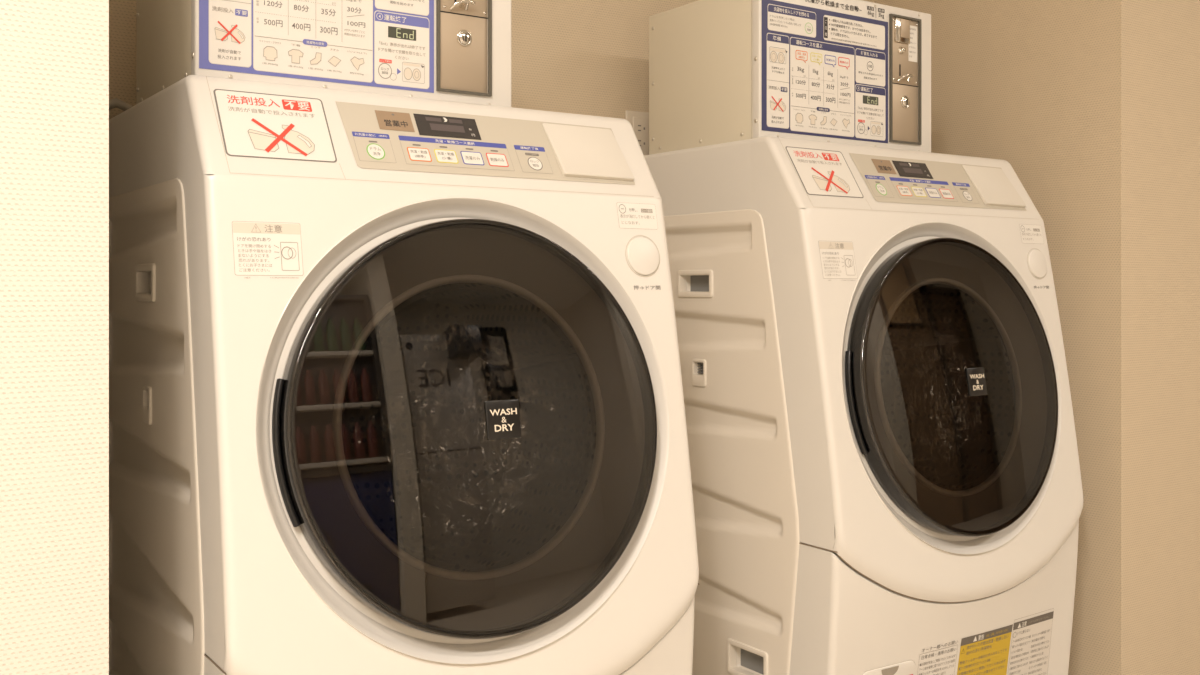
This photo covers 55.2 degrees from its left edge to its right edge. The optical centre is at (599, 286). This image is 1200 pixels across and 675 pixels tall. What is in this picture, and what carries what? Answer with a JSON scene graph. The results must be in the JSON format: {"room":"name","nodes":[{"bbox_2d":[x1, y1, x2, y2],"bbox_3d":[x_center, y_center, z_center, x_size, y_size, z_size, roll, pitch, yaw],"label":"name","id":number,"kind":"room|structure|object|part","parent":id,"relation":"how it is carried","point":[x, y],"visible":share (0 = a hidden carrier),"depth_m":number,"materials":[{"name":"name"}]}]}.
{"room":"laundry","nodes":[
{"label":"laundry","id":0,"kind":"room"},
{"bbox_2d":[0,0,108,674],"bbox_3d":[-1.956,-0.405,0.538,3.077,2.420,0.800,0,0,-35],"label":"wall","id":1,"kind":"structure","parent":0,"point":[54,54],"depth_m":1.05,"materials":[{"name":"white paint"}]},
{"bbox_2d":[109,0,873,119],"bbox_3d":[-0.136,-0.405,2.215,1.823,2.420,0.100,0,0,-35],"label":"wall","id":2,"kind":"structure","parent":0,"point":[584,57],"depth_m":2.21,"materials":[{"name":"paint"}]},
{"bbox_2d":[625,110,648,154],"bbox_3d":[0.080,-0.289,2.297,0.070,0.120,0.010,0,0,-35],"label":"wall outlet","id":3,"kind":"object","parent":2,"relation":"attached to","point":[639,121],"visible":0.38,"depth_m":2.29,"materials":[{"name":"beige plastic"}]},
{"bbox_3d":[0.079,-0.289,2.298,0.070,0.120,0.007,0,0,-35],"label":"plate","id":4,"kind":"part","parent":3,"relation":"part of","materials":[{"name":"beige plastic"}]},
{"bbox_2d":[874,0,1199,674],"bbox_3d":[2.642,-0.405,3.754,4.500,2.420,0.715,0,0,-35],"label":"wall","id":5,"kind":"structure","parent":0,"point":[1093,106],"depth_m":2.27,"materials":[{"name":"paint"}]},
{"bbox_3d":[1.770,0.830,0.699,9.600,0.050,4.760,0,0,-35],"label":"floor","id":6,"kind":"structure","parent":0,"visible":0},
{"bbox_2d":[109,75,698,674],"bbox_3d":[-0.325,0.263,1.598,0.697,1.085,0.666,0,0,-35],"label":"washing machine","id":7,"kind":"object","parent":6,"relation":"on","point":[395,385],"visible":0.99,"depth_m":1.43,"materials":[{"name":"beige paint"}]},
{"bbox_2d":[136,0,510,106],"bbox_3d":[-0.385,-0.377,1.603,0.435,0.264,0.322,0,0,-35],"label":"box","id":8,"kind":"object","parent":7,"relation":"on","point":[447,50],"visible":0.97,"depth_m":1.48,"materials":[{"name":"beige paint"}]},
{"bbox_3d":[-0.187,-0.380,1.553,0.036,0.016,0.015,0,0,-35],"label":"return lever","id":9,"kind":"part","parent":8,"relation":"part of","materials":[{"name":"silver metal"}]},
{"bbox_3d":[-0.185,-0.378,1.562,0.083,0.232,0.008,0,0,-35],"label":"coin frame","id":10,"kind":"part","parent":8,"relation":"part of","materials":[{"name":"brown"}]},
{"bbox_3d":[-0.186,-0.430,1.563,0.074,0.119,0.003,0,0,-35],"label":"coin plate","id":11,"kind":"part","parent":8,"relation":"part of","materials":[{"name":"silver metal"}]},
{"bbox_3d":[-0.186,-0.317,1.563,0.074,0.103,0.003,0,0,-35],"label":"cash door","id":12,"kind":"part","parent":8,"relation":"part of","materials":[{"name":"silver metal"}]},
{"bbox_2d":[342,294,444,568],"bbox_3d":[-0.175,0.169,1.440,0.351,0.347,0.142,0,0,-35],"label":"reflection","id":13,"kind":"object","parent":7,"relation":"on","point":[364,546],"depth_m":1.32,"materials":[{"name":"black glass"}]},
{"bbox_3d":[-0.256,-0.206,1.431,0.047,0.026,0.016,0,0,-35],"label":"status plate","id":14,"kind":"part","parent":7,"relation":"part of","materials":[{"name":"beige plastic"}]},
{"bbox_3d":[-0.160,0.589,1.413,0.630,0.372,0.134,0,0,-35],"label":"panel","id":15,"kind":"part","parent":7,"relation":"part of","materials":[{"name":"white plastic"}]},
{"bbox_3d":[-0.142,0.166,1.393,0.482,0.476,0.083,0,0,-35],"label":"frame","id":16,"kind":"part","parent":7,"relation":"part of","materials":[{"name":"brown plastic"}]},
{"bbox_3d":[-0.139,0.166,1.388,0.500,0.498,0.110,0,0,-35],"label":"door","id":17,"kind":"part","parent":7,"relation":"part of","materials":[{"name":"glass"}]},
{"bbox_3d":[-0.015,-0.184,1.577,0.118,0.078,0.054,0,0,-35],"label":"detergent drawer lid","id":18,"kind":"part","parent":7,"relation":"part of","materials":[{"name":"beige plastic"}]},
{"bbox_2d":[644,136,1083,674],"bbox_3d":[0.455,0.281,2.140,0.638,1.050,0.624,0,0,-35],"label":"washing machine","id":19,"kind":"object","parent":6,"relation":"on","point":[884,457],"visible":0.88,"depth_m":1.92,"materials":[{"name":"beige plastic"}]},
{"bbox_2d":[649,0,930,154],"bbox_3d":[0.359,-0.377,2.146,0.435,0.264,0.322,0,0,-35],"label":"box","id":20,"kind":"object","parent":19,"relation":"on","point":[853,72],"visible":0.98,"depth_m":2.02,"materials":[{"name":"beige"}]},
{"bbox_3d":[0.437,-0.377,2.034,0.433,0.264,0.020,0,0,-35],"label":"plate","id":21,"kind":"part","parent":20,"relation":"part of","materials":[{"name":"white plastic"}]},
{"bbox_3d":[0.558,-0.378,2.105,0.083,0.232,0.008,0,0,-35],"label":"coin frame","id":22,"kind":"part","parent":20,"relation":"part of","materials":[{"name":"brown"}]},
{"bbox_3d":[0.558,-0.430,2.106,0.074,0.119,0.003,0,0,-35],"label":"coin plate","id":23,"kind":"part","parent":20,"relation":"part of","materials":[{"name":"silver metal"}]},
{"bbox_3d":[0.557,-0.317,2.106,0.074,0.103,0.003,0,0,-35],"label":"cash door","id":24,"kind":"part","parent":20,"relation":"part of","materials":[{"name":"silver metal"}]},
{"bbox_3d":[0.557,-0.380,2.096,0.036,0.016,0.015,0,0,-35],"label":"return lever","id":25,"kind":"part","parent":20,"relation":"part of","materials":[{"name":"silver metal"}]},
{"bbox_3d":[0.488,-0.206,1.973,0.047,0.026,0.016,0,0,-35],"label":"status plate","id":26,"kind":"part","parent":19,"relation":"part of","materials":[{"name":"beige plastic"}]},
{"bbox_2d":[902,284,955,490],"bbox_3d":[0.569,0.169,1.983,0.351,0.347,0.142,0,0,-35],"label":"reflection","id":27,"kind":"object","parent":19,"relation":"on","point":[912,480],"depth_m":1.91,"materials":[{"name":"brown glass"}]},
{"bbox_3d":[0.584,0.589,1.956,0.630,0.372,0.134,0,0,-35],"label":"panel","id":28,"kind":"part","parent":19,"relation":"part of","materials":[{"name":"white plastic"}]},
{"bbox_3d":[0.601,0.166,1.936,0.482,0.476,0.083,0,0,-35],"label":"frame","id":29,"kind":"part","parent":19,"relation":"part of","materials":[{"name":"brown plastic"}]},
{"bbox_3d":[0.604,0.166,1.931,0.500,0.498,0.110,0,0,-35],"label":"door","id":30,"kind":"part","parent":19,"relation":"part of","materials":[{"name":"glass"}]},
{"bbox_3d":[0.728,-0.184,2.119,0.118,0.078,0.054,0,0,-35],"label":"detergent drawer lid","id":31,"kind":"part","parent":19,"relation":"part of","materials":[{"name":"beige plastic"}]}
]}

